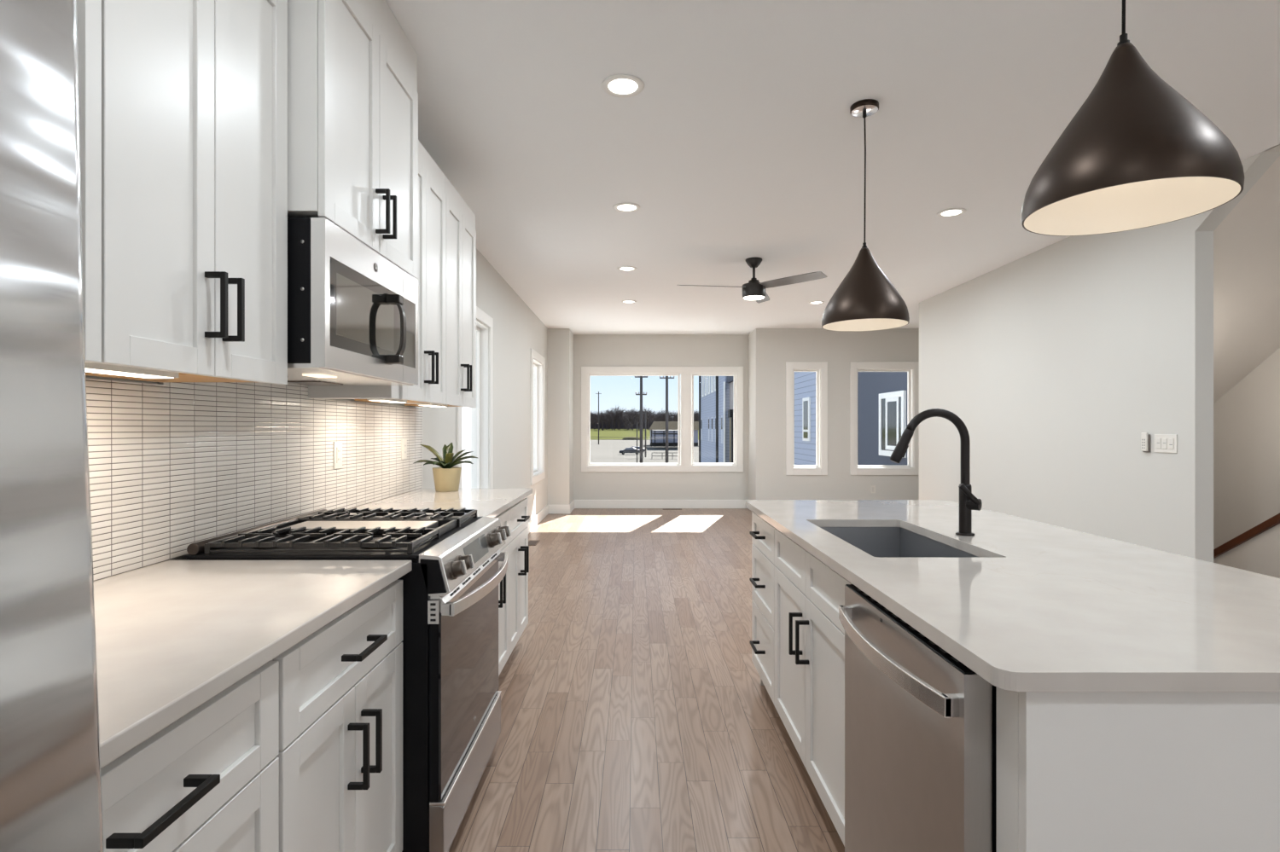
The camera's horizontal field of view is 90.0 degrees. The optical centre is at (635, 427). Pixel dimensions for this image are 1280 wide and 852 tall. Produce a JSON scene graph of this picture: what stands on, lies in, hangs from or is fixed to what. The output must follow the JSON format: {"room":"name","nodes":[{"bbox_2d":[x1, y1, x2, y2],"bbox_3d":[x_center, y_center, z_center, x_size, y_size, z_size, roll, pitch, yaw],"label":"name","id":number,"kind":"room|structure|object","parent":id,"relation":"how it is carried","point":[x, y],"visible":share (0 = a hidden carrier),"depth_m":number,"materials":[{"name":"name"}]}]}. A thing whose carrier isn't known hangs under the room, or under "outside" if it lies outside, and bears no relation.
{"room":"kitchen","nodes":[
{"label":"kitchen","id":0,"kind":"room"},
{"bbox_2d":[85,248,547,560],"bbox_3d":[-1.378,-0.092,3.325,0.150,2.745,13.850,0,0,0],"label":"wall","id":1,"kind":"structure","parent":0,"point":[517,329],"depth_m":6.54,"materials":[{"name":"paint"}]},
{"bbox_2d":[76,0,287,384],"bbox_3d":[-1.102,-0.688,1.425,0.398,1.144,0.640,0,0,0],"label":"upper cabinet","id":2,"kind":"object","parent":1,"relation":"attached to","point":[183,103],"visible":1,"depth_m":1.37,"materials":[{"name":"paint"}]},
{"bbox_2d":[85,362,178,378],"bbox_3d":[-1.067,-0.120,1.305,0.065,0.019,0.290,0,0,0],"label":"light","id":3,"kind":"object","parent":2,"relation":"attached to","point":[90,367],"visible":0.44,"depth_m":1.32,"materials":[{"name":"white plastic"}]},
{"bbox_2d":[85,378,422,581],"bbox_3d":[-1.295,-0.107,2.155,0.014,0.946,3.410,0,0,0],"label":"backsplash","id":4,"kind":"structure","parent":1,"relation":"attached to","point":[173,467],"depth_m":1.97,"materials":[{"name":"tile"}]},
{"bbox_2d":[333,442,342,469],"bbox_3d":[-1.284,0.120,2.760,0.009,0.116,0.072,0,0,0],"label":"wall outlet","id":5,"kind":"object","parent":4,"relation":"attached to","point":[337,445],"visible":1,"depth_m":2.75,"materials":[{"name":"white plastic"}]},
{"bbox_2d":[337,447,340,463],"bbox_3d":[-1.281,0.120,2.760,0.003,0.068,0.034,0,0,0],"label":"receptacle","id":6,"kind":"object","parent":5,"relation":"attached to","point":[338,448],"depth_m":2.76,"materials":[{"name":"white plastic"}]},
{"bbox_2d":[401,438,407,459],"bbox_3d":[-1.284,0.120,3.550,0.009,0.116,0.072,0,0,0],"label":"wall outlet","id":7,"kind":"object","parent":4,"relation":"attached to","point":[404,441],"visible":1,"depth_m":3.54,"materials":[{"name":"white plastic"}]},
{"bbox_2d":[403,442,406,455],"bbox_3d":[-1.281,0.120,3.550,0.003,0.068,0.034,0,0,0],"label":"receptacle","id":8,"kind":"object","parent":7,"relation":"attached to","point":[404,444],"depth_m":3.55,"materials":[{"name":"white plastic"}]},
{"bbox_2d":[287,0,418,279],"bbox_3d":[-1.054,-1.022,2.132,0.493,0.883,0.755,0,0,0],"label":"upper cabinet","id":9,"kind":"object","parent":1,"relation":"attached to","point":[352,95],"visible":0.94,"depth_m":1.97,"materials":[{"name":"paint"}]},
{"bbox_2d":[287,217,418,385],"bbox_3d":[-1.040,-0.367,2.132,0.491,0.418,0.752,0,0,0],"label":"microwave","id":10,"kind":"object","parent":9,"relation":"attached to","point":[352,313],"visible":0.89,"depth_m":1.91,"materials":[{"name":"silver metal"}]},
{"bbox_2d":[308,139,446,404],"bbox_3d":[-1.102,-0.688,2.857,0.398,1.144,0.685,0,0,0],"label":"upper cabinet","id":11,"kind":"object","parent":1,"relation":"attached to","point":[431,387],"visible":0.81,"depth_m":2.92,"materials":[{"name":"paint"}]},
{"bbox_2d":[366,399,407,402],"bbox_3d":[-1.067,-0.120,2.760,0.065,0.019,0.280,0,0,0],"label":"light","id":12,"kind":"object","parent":11,"relation":"attached to","point":[376,400],"visible":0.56,"depth_m":2.72,"materials":[{"name":"white plastic"}]},
{"bbox_2d":[391,176,476,407],"bbox_3d":[-1.102,-0.688,3.501,0.398,1.144,0.598,0,0,0],"label":"upper cabinet","id":13,"kind":"object","parent":1,"relation":"attached to","point":[461,232],"visible":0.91,"depth_m":3.46,"materials":[{"name":"paint"}]},
{"bbox_2d":[417,402,447,407],"bbox_3d":[-1.067,-0.120,3.370,0.065,0.019,0.300,0,0,0],"label":"light","id":14,"kind":"object","parent":13,"relation":"attached to","point":[428,404],"visible":0.7,"depth_m":3.25,"materials":[{"name":"white plastic"}]},
{"bbox_2d":[456,306,493,488],"bbox_3d":[-1.369,-0.130,5.200,0.168,1.700,1.120,0,0,0],"label":"window","id":15,"kind":"structure","parent":1,"relation":"in","point":[480,414],"depth_m":5.65,"materials":[{"name":"paint"}]},
{"bbox_2d":[530,348,545,485],"bbox_3d":[-1.369,-0.130,8.495,0.168,1.700,1.130,0,0,0],"label":"window","id":16,"kind":"structure","parent":1,"relation":"in","point":[538,369],"depth_m":8.92,"materials":[{"name":"paint"}]},
{"bbox_2d":[547,328,573,505],"bbox_3d":[-1.143,-0.092,9.860,0.320,2.745,0.780,0,0,0],"label":"wall","id":17,"kind":"structure","parent":0,"point":[560,340],"depth_m":9.47,"materials":[{"name":"paint"}]},
{"bbox_2d":[527,500,574,534],"bbox_3d":[-1.135,1.212,6.965,0.336,0.135,6.270,0,0,0],"label":"baseboard","id":18,"kind":"structure","parent":17,"relation":"attached to","point":[553,509],"depth_m":9.45,"materials":[{"name":"paint"}]},
{"bbox_2d":[590,436,674,440],"bbox_3d":[-0.980,2.015,117.504,18.851,0.697,5.061,0,0,0],"label":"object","id":19,"kind":"structure","parent":0,"point":[590,437],"depth_m":118.29,"materials":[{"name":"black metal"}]},
{"bbox_2d":[590,440,698,465],"bbox_3d":[100.000,5.730,147.800,600.000,0.300,274.400,0,0,0],"label":"lot","id":20,"kind":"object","parent":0,"point":[608,451],"depth_m":137.22,"materials":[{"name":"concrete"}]},
{"bbox_2d":[461,407,471,488],"bbox_3d":[-8.750,1.830,17.000,6.500,7.500,46.000,0,0,0],"label":"townhouse","id":21,"kind":"object","parent":20,"relation":"on","point":[466,412],"visible":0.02,"depth_m":20.78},
{"bbox_2d":[595,391,601,444],"bbox_3d":[-12.180,-3.070,209.945,1.870,17.300,0.510,0,0,0],"label":"utility pole","id":22,"kind":"object","parent":20,"relation":"on","point":[598,393],"visible":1,"depth_m":209.85,"materials":[{"name":"brown wood"}]},
{"bbox_2d":[619,448,639,454],"bbox_3d":[-1.155,4.852,131.000,4.439,1.444,1.800,0,0,0],"label":"car","id":23,"kind":"object","parent":20,"relation":"on","point":[627,450],"visible":0.75,"depth_m":130.14,"materials":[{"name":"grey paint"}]},
{"bbox_2d":[622,436,639,440],"bbox_3d":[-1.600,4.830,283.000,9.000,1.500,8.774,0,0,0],"label":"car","id":24,"kind":"object","parent":20,"relation":"on","point":[626,438],"visible":0.77,"depth_m":279.85,"materials":[{"name":"grey metal"}]},
{"bbox_2d":[636,422,637,463],"bbox_3d":[0.190,2.430,95.000,0.180,6.300,0.180,0,0,0],"label":"utility pole","id":25,"kind":"object","parent":20,"relation":"on","point":[637,422],"visible":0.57,"depth_m":94.91,"materials":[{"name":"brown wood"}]},
{"bbox_2d":[629,446,645,453],"bbox_3d":[0.019,4.852,140.000,4.439,1.444,1.800,0,0,0],"label":"car","id":26,"kind":"object","parent":20,"relation":"on","point":[635,447],"visible":0.22,"depth_m":139.14,"materials":[{"name":"white paint"}]},
{"bbox_2d":[634,376,647,463],"bbox_3d":[0.555,-1.070,63.945,1.395,13.300,0.450,0,0,0],"label":"utility pole","id":27,"kind":"object","parent":20,"relation":"on","point":[641,394],"visible":0.46,"depth_m":63.86,"materials":[{"name":"brown wood"}]},
{"bbox_2d":[643,409,647,457],"bbox_3d":[1.840,1.130,119.945,0.730,8.900,0.430,0,0,0],"label":"utility pole","id":28,"kind":"object","parent":20,"relation":"on","point":[645,410],"visible":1,"depth_m":119.86,"materials":[{"name":"brown wood"}]},
{"bbox_2d":[651,430,677,447],"bbox_3d":[8.946,3.105,172.025,9.095,4.950,24.150,0,0,0],"label":"metal fence","id":29,"kind":"object","parent":20,"relation":"on","point":[654,433],"visible":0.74,"depth_m":183.89,"materials":[{"name":"grey metal"}]},
{"bbox_2d":[659,376,674,463],"bbox_3d":[3.212,-1.070,65.945,1.585,13.300,0.450,0,0,0],"label":"utility pole","id":30,"kind":"object","parent":20,"relation":"on","point":[666,378],"visible":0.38,"depth_m":65.87,"materials":[{"name":"brown wood"}]},
{"bbox_2d":[648,421,698,446],"bbox_3d":[12.227,1.885,197.000,16.533,7.410,15.400,0,0,0],"label":"shed","id":31,"kind":"object","parent":20,"relation":"on","point":[656,425],"visible":0.53,"depth_m":190.00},
{"bbox_2d":[698,376,729,463],"bbox_3d":[11.920,-1.070,51.025,12.160,13.300,16.350,0,0,0],"label":"townhouse","id":32,"kind":"object","parent":20,"relation":"on","point":[713,391],"visible":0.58,"depth_m":49.18,"materials":[{"name":"blue"}]},
{"bbox_2d":[726,376,733,463],"bbox_3d":[12.050,0.630,37.895,12.300,9.900,10.190,0,0,0],"label":"townhouse","id":33,"kind":"object","parent":20,"relation":"on","point":[729,379],"visible":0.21,"depth_m":40.87,"materials":[{"name":"beige paint"}]},
{"bbox_2d":[794,372,815,465],"bbox_3d":[11.970,-0.170,24.450,12.060,11.500,11.100,0,0,0],"label":"townhouse","id":34,"kind":"object","parent":20,"relation":"on","point":[805,382],"visible":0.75,"depth_m":22.55,"materials":[{"name":"blue"}]},
{"bbox_2d":[857,372,907,465],"bbox_3d":[11.970,-0.170,14.950,12.060,11.500,6.900,0,0,0],"label":"townhouse","id":35,"kind":"object","parent":20,"relation":"on","point":[881,396],"visible":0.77,"depth_m":15.60,"materials":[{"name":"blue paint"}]},
{"bbox_2d":[448,508,844,851],"bbox_3d":[1.750,1.380,3.250,6.500,0.200,14.100,0,0,0],"label":"floor","id":36,"kind":"structure","parent":0,"point":[637,716],"depth_m":2.86,"materials":[{"name":"brown wood"}]},
{"bbox_2d":[0,0,103,851],"bbox_3d":[-0.804,0.380,0.029,0.932,1.760,0.917,0,0,0],"label":"refrigerator","id":37,"kind":"object","parent":36,"relation":"on","point":[51,800],"visible":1,"depth_m":0.44,"materials":[{"name":"silver metal"}]},
{"bbox_2d":[100,661,279,851],"bbox_3d":[-0.940,0.839,0.846,0.687,0.882,0.612,0,0,0],"label":"base cabinet","id":38,"kind":"object","parent":36,"relation":"on","point":[207,782],"visible":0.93,"depth_m":0.96,"materials":[{"name":"paint"}]},
{"bbox_2d":[93,560,412,769],"bbox_3d":[-0.960,0.381,1.133,0.685,0.030,1.266,0,0,0],"label":"countertop","id":39,"kind":"structure","parent":38,"relation":"on","point":[171,637],"depth_m":1.20,"materials":[{"name":"white stone"}]},
{"bbox_2d":[270,580,402,851],"bbox_3d":[-0.940,0.839,1.464,0.687,0.882,0.604,0,0,0],"label":"base cabinet","id":40,"kind":"object","parent":36,"relation":"on","point":[340,754],"visible":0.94,"depth_m":1.42,"materials":[{"name":"paint"}]},
{"bbox_2d":[186,507,511,851],"bbox_3d":[-0.852,0.798,2.151,0.786,0.964,0.764,0,0,0],"label":"gas range","id":41,"kind":"object","parent":36,"relation":"on","point":[451,696],"visible":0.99,"depth_m":1.86,"materials":[{"name":"silver metal"}]},
{"bbox_2d":[186,517,482,563],"bbox_3d":[-0.923,0.365,2.151,0.643,0.022,0.764,0,0,0],"label":"cooktop","id":42,"kind":"object","parent":41,"relation":"in","point":[416,555],"depth_m":1.79,"materials":[{"name":"black metal"}]},
{"bbox_2d":[494,510,509,676],"bbox_3d":[-0.940,0.839,2.901,0.687,0.882,0.682,0,0,0],"label":"base cabinet","id":43,"kind":"object","parent":36,"relation":"on","point":[503,586],"visible":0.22,"depth_m":3.13,"materials":[{"name":"paint"}]},
{"bbox_2d":[336,488,532,517],"bbox_3d":[-0.960,0.381,3.185,0.685,0.030,1.300,0,0,0],"label":"countertop","id":44,"kind":"structure","parent":43,"relation":"on","point":[488,503],"depth_m":3.17,"materials":[{"name":"white stone"}]},
{"bbox_2d":[413,442,477,492],"bbox_3d":[-1.082,0.228,3.659,0.362,0.276,0.204,0,0,0],"label":"potted plant","id":45,"kind":"object","parent":44,"relation":"on","point":[446,478],"visible":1,"depth_m":3.63,"materials":[{"name":"green plant"}]},
{"bbox_2d":[506,498,529,656],"bbox_3d":[-0.940,0.839,3.527,0.687,0.882,0.566,0,0,0],"label":"base cabinet","id":46,"kind":"object","parent":36,"relation":"on","point":[519,548],"visible":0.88,"depth_m":3.49,"materials":[{"name":"paint"}]},
{"bbox_2d":[528,540,540,546],"bbox_3d":[-1.140,1.277,7.070,0.120,0.006,0.300,0,0,0],"label":"floor vent","id":47,"kind":"object","parent":36,"relation":"in","point":[531,543],"visible":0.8,"depth_m":7.06,"materials":[{"name":"metal"}]},
{"bbox_2d":[662,508,681,510],"bbox_3d":[0.570,1.277,9.985,0.300,0.006,0.110,0,0,0],"label":"floor vent","id":48,"kind":"object","parent":36,"relation":"in","point":[662,509],"visible":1,"depth_m":10.01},
{"bbox_2d":[749,512,775,705],"bbox_3d":[0.868,0.839,2.935,0.665,0.882,0.510,0,0,0],"label":"base cabinet","id":49,"kind":"object","parent":36,"relation":"on","point":[762,643],"visible":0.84,"depth_m":2.91,"materials":[{"name":"paint"}]},
{"bbox_2d":[745,500,1279,692],"bbox_3d":[1.054,0.381,2.086,1.013,0.030,2.259,0,0,0],"label":"countertop","id":50,"kind":"structure","parent":49,"relation":"on","point":[1042,607],"depth_m":1.37,"materials":[{"name":"white stone"}]},
{"bbox_2d":[820,527,979,558],"bbox_3d":[0.860,0.510,2.170,0.422,0.228,0.788,0,0,0],"label":"sink","id":51,"kind":"object","parent":50,"relation":"in","point":[876,542],"visible":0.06,"depth_m":2.54,"materials":[{"name":"metal"}]},
{"bbox_2d":[889,408,982,536],"bbox_3d":[1.016,0.151,2.167,0.302,0.430,0.080,0,0,0],"label":"faucet","id":52,"kind":"object","parent":50,"relation":"on","point":[968,503],"visible":1,"depth_m":2.17,"materials":[{"name":"black metal"}]},
{"bbox_2d":[774,528,852,846],"bbox_3d":[0.868,0.839,2.184,0.665,0.882,0.983,0,0,0],"label":"base cabinet","id":53,"kind":"object","parent":36,"relation":"on","point":[810,633],"visible":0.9,"depth_m":2.12,"materials":[{"name":"paint"}]},
{"bbox_2d":[838,584,996,851],"bbox_3d":[0.834,0.845,1.375,0.673,0.870,0.610,0,0,0],"label":"dishwasher","id":54,"kind":"object","parent":36,"relation":"on","point":[921,724],"visible":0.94,"depth_m":1.27,"materials":[{"name":"silver metal"}]},
{"bbox_2d":[992,685,996,851],"bbox_3d":[0.885,0.839,1.375,0.570,0.842,0.602,0,0,0],"label":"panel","id":55,"kind":"object","parent":54,"relation":"in","point":[994,689],"depth_m":1.07,"materials":[{"name":"black"}]},
{"bbox_2d":[760,678,1279,851],"bbox_3d":[0.934,0.839,2.087,0.672,0.883,2.215,0,0,0],"label":"kitchen island","id":56,"kind":"object","parent":36,"relation":"on","point":[1077,771],"visible":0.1,"depth_m":0.98,"materials":[{"name":"paint"}]},
{"bbox_2d":[573,334,748,500],"bbox_3d":[0.397,-0.092,10.175,2.759,2.745,0.150,0,0,0],"label":"wall","id":57,"kind":"structure","parent":0,"point":[589,350],"depth_m":10.10,"materials":[{"name":"paint"}]},
{"bbox_2d":[574,500,747,508],"bbox_3d":[0.397,1.212,10.092,2.727,0.135,0.016,0,0,0],"label":"baseboard","id":58,"kind":"structure","parent":57,"relation":"attached to","point":[578,503],"depth_m":10.08,"materials":[{"name":"paint"}]},
{"bbox_2d":[581,366,743,472],"bbox_3d":[0.416,-0.126,10.166,2.558,1.663,0.168,0,0,0],"label":"window","id":59,"kind":"structure","parent":57,"relation":"in","point":[683,374],"depth_m":10.08,"materials":[{"name":"paint"}]},
{"bbox_2d":[748,331,753,500],"bbox_3d":[1.851,-0.092,9.935,0.150,2.745,0.630,0,0,0],"label":"wall","id":60,"kind":"structure","parent":0,"point":[751,334],"depth_m":9.83,"materials":[{"name":"paint"}]},
{"bbox_2d":[385,0,1279,334],"bbox_3d":[1.750,-1.565,3.250,6.500,0.200,14.100,0,0,0],"label":"ceiling","id":61,"kind":"structure","parent":0,"point":[741,140],"depth_m":3.08,"materials":[{"name":"paint"}]},
{"bbox_2d":[601,74,644,97],"bbox_3d":[-0.055,-1.462,2.743,0.184,0.005,0.184,0,0,0],"label":"recessed light","id":62,"kind":"object","parent":61,"relation":"in","point":[618,85],"visible":1,"depth_m":2.74,"materials":[{"name":"paint"}]},
{"bbox_2d":[612,202,640,212],"bbox_3d":[-0.060,-1.462,4.257,0.184,0.005,0.184,0,0,0],"label":"recessed light","id":63,"kind":"object","parent":61,"relation":"in","point":[625,206],"visible":1,"depth_m":4.25,"materials":[{"name":"paint"}]},
{"bbox_2d":[616,266,636,271],"bbox_3d":[-0.080,-1.462,5.900,0.184,0.005,0.184,0,0,0],"label":"recessed light","id":64,"kind":"object","parent":61,"relation":"in","point":[622,268],"visible":1,"depth_m":5.90,"materials":[{"name":"paint"}]},
{"bbox_2d":[621,300,636,303],"bbox_3d":[-0.080,-1.462,7.450,0.184,0.005,0.184,0,0,0],"label":"recessed light","id":65,"kind":"object","parent":61,"relation":"in","point":[623,301],"visible":1,"depth_m":7.43,"materials":[{"name":"paint"}]},
{"bbox_2d":[676,257,827,303],"bbox_3d":[1.084,-1.292,5.736,1.250,0.347,1.010,0,0,19],"label":"ceiling fan","id":66,"kind":"object","parent":61,"relation":"hanging from","point":[753,290],"visible":1,"depth_m":5.48,"materials":[{"name":"brown metal"}]},
{"bbox_2d":[808,301,824,304],"bbox_3d":[2.120,-1.462,7.500,0.184,0.005,0.184,0,0,0],"label":"recessed light","id":67,"kind":"object","parent":61,"relation":"in","point":[811,302],"visible":1,"depth_m":7.48,"materials":[{"name":"paint"}]},
{"bbox_2d":[821,98,909,331],"bbox_3d":[1.043,-0.965,2.917,0.377,1.000,0.377,0,0,0],"label":"pendant light","id":68,"kind":"object","parent":61,"relation":"hanging from","point":[865,299],"visible":1,"depth_m":2.83,"materials":[{"name":"brown metal"}]},
{"bbox_2d":[936,208,966,217],"bbox_3d":[2.150,-1.462,4.360,0.184,0.005,0.184,0,0,0],"label":"recessed light","id":69,"kind":"object","parent":61,"relation":"in","point":[951,212],"visible":1,"depth_m":4.36,"materials":[{"name":"paint"}]},
{"bbox_2d":[1021,0,1244,236],"bbox_3d":[1.048,-0.966,1.375,0.377,0.998,0.377,0,0,0],"label":"pendant light","id":70,"kind":"object","parent":61,"relation":"hanging from","point":[1137,154],"visible":1,"depth_m":1.31,"materials":[{"name":"brown metal"}]},
{"bbox_2d":[753,328,919,500],"bbox_3d":[3.313,-0.092,9.545,3.074,2.745,0.150,0,0,0],"label":"wall","id":71,"kind":"structure","parent":0,"point":[772,347],"depth_m":9.47,"materials":[{"name":"paint"}]},
{"bbox_2d":[785,361,827,475],"bbox_3d":[2.531,-0.131,9.536,0.612,1.673,0.168,0,0,0],"label":"window","id":72,"kind":"structure","parent":71,"relation":"in","point":[820,368],"depth_m":9.45,"materials":[{"name":"paint"}]},
{"bbox_2d":[870,485,875,493],"bbox_3d":[3.510,0.920,9.466,0.072,0.116,0.009,0,0,0],"label":"wall outlet","id":73,"kind":"object","parent":71,"relation":"attached to","point":[872,487],"visible":1,"depth_m":9.46,"materials":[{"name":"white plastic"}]},
{"bbox_2d":[850,361,919,475],"bbox_3d":[3.690,-0.131,9.536,1.030,1.673,0.168,0,0,0],"label":"window","id":74,"kind":"structure","parent":71,"relation":"in","point":[911,368],"depth_m":9.45,"materials":[{"name":"paint"}]},
{"bbox_2d":[919,144,1279,563],"bbox_3d":[3.385,-1.170,1.965,0.110,4.900,11.130,0,0,0],"label":"wall","id":75,"kind":"structure","parent":0,"point":[1055,361],"depth_m":4.70,"materials":[{"name":"paint"}]},
{"bbox_2d":[1140,432,1150,452],"bbox_3d":[3.317,0.098,4.165,0.027,0.128,0.055,0,0,0],"label":"remote","id":76,"kind":"object","parent":75,"relation":"attached to","point":[1145,437],"visible":1,"depth_m":4.15,"materials":[{"name":"white plastic"}]},
{"bbox_2d":[1154,434,1177,453],"bbox_3d":[3.325,0.102,4.018,0.011,0.116,0.170,0,0,0],"label":"light switch","id":77,"kind":"object","parent":75,"relation":"attached to","point":[1163,443],"visible":1,"depth_m":4.01,"materials":[{"name":"white plastic"}]},
{"bbox_2d":[1213,156,1279,403],"bbox_3d":[4.045,-1.491,3.450,1.210,4.865,6.500,0,0,0],"label":"wall","id":78,"kind":"structure","parent":0,"point":[1247,241],"depth_m":4.14,"materials":[{"name":"paint"}]},
{"bbox_2d":[1213,348,1279,549],"bbox_3d":[4.725,-1.270,1.910,0.150,5.100,11.020,0,0,0],"label":"wall","id":79,"kind":"structure","parent":0,"point":[1247,417],"depth_m":4.86,"materials":[{"name":"paint"}]},
{"bbox_2d":[1213,523,1279,578],"bbox_3d":[4.290,0.262,3.650,0.100,2.036,2.900,0,0,0],"label":"wall","id":80,"kind":"structure","parent":0,"point":[1260,555],"depth_m":4.35,"materials":[{"name":"paint"}]},
{"bbox_2d":[1213,512,1279,558],"bbox_3d":[4.290,0.221,3.660,0.150,2.069,2.920,0,0,0],"label":"stair rail","id":81,"kind":"object","parent":80,"relation":"attached to","point":[1274,520],"visible":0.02,"depth_m":4.41,"materials":[{"name":"brown wood"}]},
{"label":"outside","id":82,"kind":"structure","parent":0,"visible":0},
{"bbox_2d":[590,429,698,440],"bbox_3d":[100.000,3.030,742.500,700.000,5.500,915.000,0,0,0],"label":"grass field","id":83,"kind":"structure","parent":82,"point":[612,434],"depth_m":368.48,"materials":[{"name":"green plant"}]},
{"bbox_2d":[591,413,600,430],"bbox_3d":[-27.109,-4.494,446.622,11.140,12.949,12.235,0,0,-32],"label":"bare tree","id":84,"kind":"object","parent":83,"relation":"on","point":[599,413],"visible":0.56,"depth_m":449.55,"materials":[{"name":"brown plant"}]},
{"bbox_2d":[596,413,607,430],"bbox_3d":[-23.672,-4.032,433.300,10.688,12.424,11.740,0,0,-36],"label":"bare tree","id":85,"kind":"object","parent":83,"relation":"on","point":[603,416],"visible":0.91,"depth_m":435.24,"materials":[{"name":"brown plant"}]},
{"bbox_2d":[600,410,610,429],"bbox_3d":[-21.646,-5.892,473.234,10.303,14.945,16.919,0,0,24],"label":"bare tree","id":86,"kind":"object","parent":83,"relation":"on","point":[608,412],"visible":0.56,"depth_m":468.94,"materials":[{"name":"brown plant"}]},
{"bbox_2d":[603,413,614,430],"bbox_3d":[-18.802,-3.783,438.801,10.261,11.927,11.270,0,0,-7],"label":"bare tree","id":87,"kind":"object","parent":83,"relation":"on","point":[612,414],"visible":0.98,"depth_m":439.61,"materials":[{"name":"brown plant"}]},
{"bbox_2d":[605,405,624,430],"bbox_3d":[-13.243,-7.303,448.307,14.356,18.567,13.541,0,0,-25],"label":"bare tree","id":88,"kind":"object","parent":83,"relation":"on","point":[618,408],"visible":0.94,"depth_m":449.71,"materials":[{"name":"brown plant"}]},
{"bbox_2d":[610,413,624,430],"bbox_3d":[-11.038,-5.070,448.942,9.721,14.099,15.962,0,0,36],"label":"bare tree","id":89,"kind":"object","parent":83,"relation":"on","point":[615,413],"visible":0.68,"depth_m":451.30,"materials":[{"name":"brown plant"}]},
{"bbox_2d":[615,416,626,430],"bbox_3d":[-10.417,-2.816,441.691,9.114,9.992,6.828,0,0,34],"label":"bare tree","id":90,"kind":"object","parent":83,"relation":"on","point":[624,416],"visible":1,"depth_m":441.01,"materials":[{"name":"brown plant"}]},
{"bbox_2d":[616,413,634,430],"bbox_3d":[-7.086,-3.996,441.445,13.984,12.352,8.516,0,0,15],"label":"bare tree","id":91,"kind":"object","parent":83,"relation":"on","point":[628,414],"visible":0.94,"depth_m":442.95,"materials":[{"name":"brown plant"}]},
{"bbox_2d":[622,408,639,430],"bbox_3d":[-2.852,-6.508,451.393,13.126,16.975,12.381,0,0,-37],"label":"bare tree","id":92,"kind":"object","parent":83,"relation":"on","point":[626,412],"visible":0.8,"depth_m":452.02,"materials":[{"name":"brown plant"}]},
{"bbox_2d":[624,414,636,430],"bbox_3d":[-4.428,-3.567,438.273,7.924,11.493,13.012,0,0,-23],"label":"bare tree","id":93,"kind":"object","parent":83,"relation":"on","point":[632,425],"visible":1,"depth_m":437.63,"materials":[{"name":"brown plant"}]},
{"bbox_2d":[627,407,638,429],"bbox_3d":[-2.992,-6.792,463.044,13.255,17.143,12.503,0,0,-4],"label":"bare tree","id":94,"kind":"object","parent":83,"relation":"on","point":[634,408],"visible":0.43,"depth_m":463.42,"materials":[{"name":"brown plant"}]},
{"bbox_2d":[636,410,649,430],"bbox_3d":[4.642,-5.098,436.547,10.035,14.556,16.479,0,0,15],"label":"bare tree","id":95,"kind":"object","parent":83,"relation":"on","point":[638,415],"visible":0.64,"depth_m":438.44,"materials":[{"name":"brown plant"}]},
{"bbox_2d":[637,409,648,424],"bbox_3d":[4.111,-5.374,439.332,10.415,15.107,17.103,0,0,11],"label":"bare tree","id":96,"kind":"object","parent":83,"relation":"on","point":[644,410],"visible":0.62,"depth_m":435.66,"materials":[{"name":"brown plant"}]},
{"bbox_2d":[590,410,698,429],"bbox_3d":[21.055,-6.520,519.998,156.246,15.400,40.503,0,0,0],"label":"thicket","id":97,"kind":"object","parent":83,"relation":"on","point":[623,427],"visible":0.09,"depth_m":502.55,"materials":[{"name":"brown plant"}]},
{"bbox_2d":[643,405,655,430],"bbox_3d":[9.275,-7.292,461.229,14.030,18.145,13.233,0,0,23],"label":"bare tree","id":98,"kind":"object","parent":83,"relation":"on","point":[648,409],"visible":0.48,"depth_m":458.52,"materials":[{"name":"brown plant"}]},
{"bbox_2d":[643,411,656,424],"bbox_3d":[9.744,-5.365,446.498,10.128,14.690,16.632,0,0,3],"label":"bare tree","id":99,"kind":"object","parent":83,"relation":"on","point":[648,412],"visible":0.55,"depth_m":446.37,"materials":[{"name":"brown plant"}]},
{"bbox_2d":[650,415,661,422],"bbox_3d":[15.182,-3.115,434.523,10.007,10.590,9.111,0,0,-10],"label":"bare tree","id":100,"kind":"object","parent":83,"relation":"on","point":[656,418],"visible":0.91,"depth_m":436.03,"materials":[{"name":"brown plant"}]},
{"bbox_2d":[659,412,670,421],"bbox_3d":[20.290,-4.351,438.309,9.006,13.063,14.789,0,0,13],"label":"bare tree","id":101,"kind":"object","parent":83,"relation":"on","point":[668,412],"visible":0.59,"depth_m":435.18,"materials":[{"name":"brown plant"}]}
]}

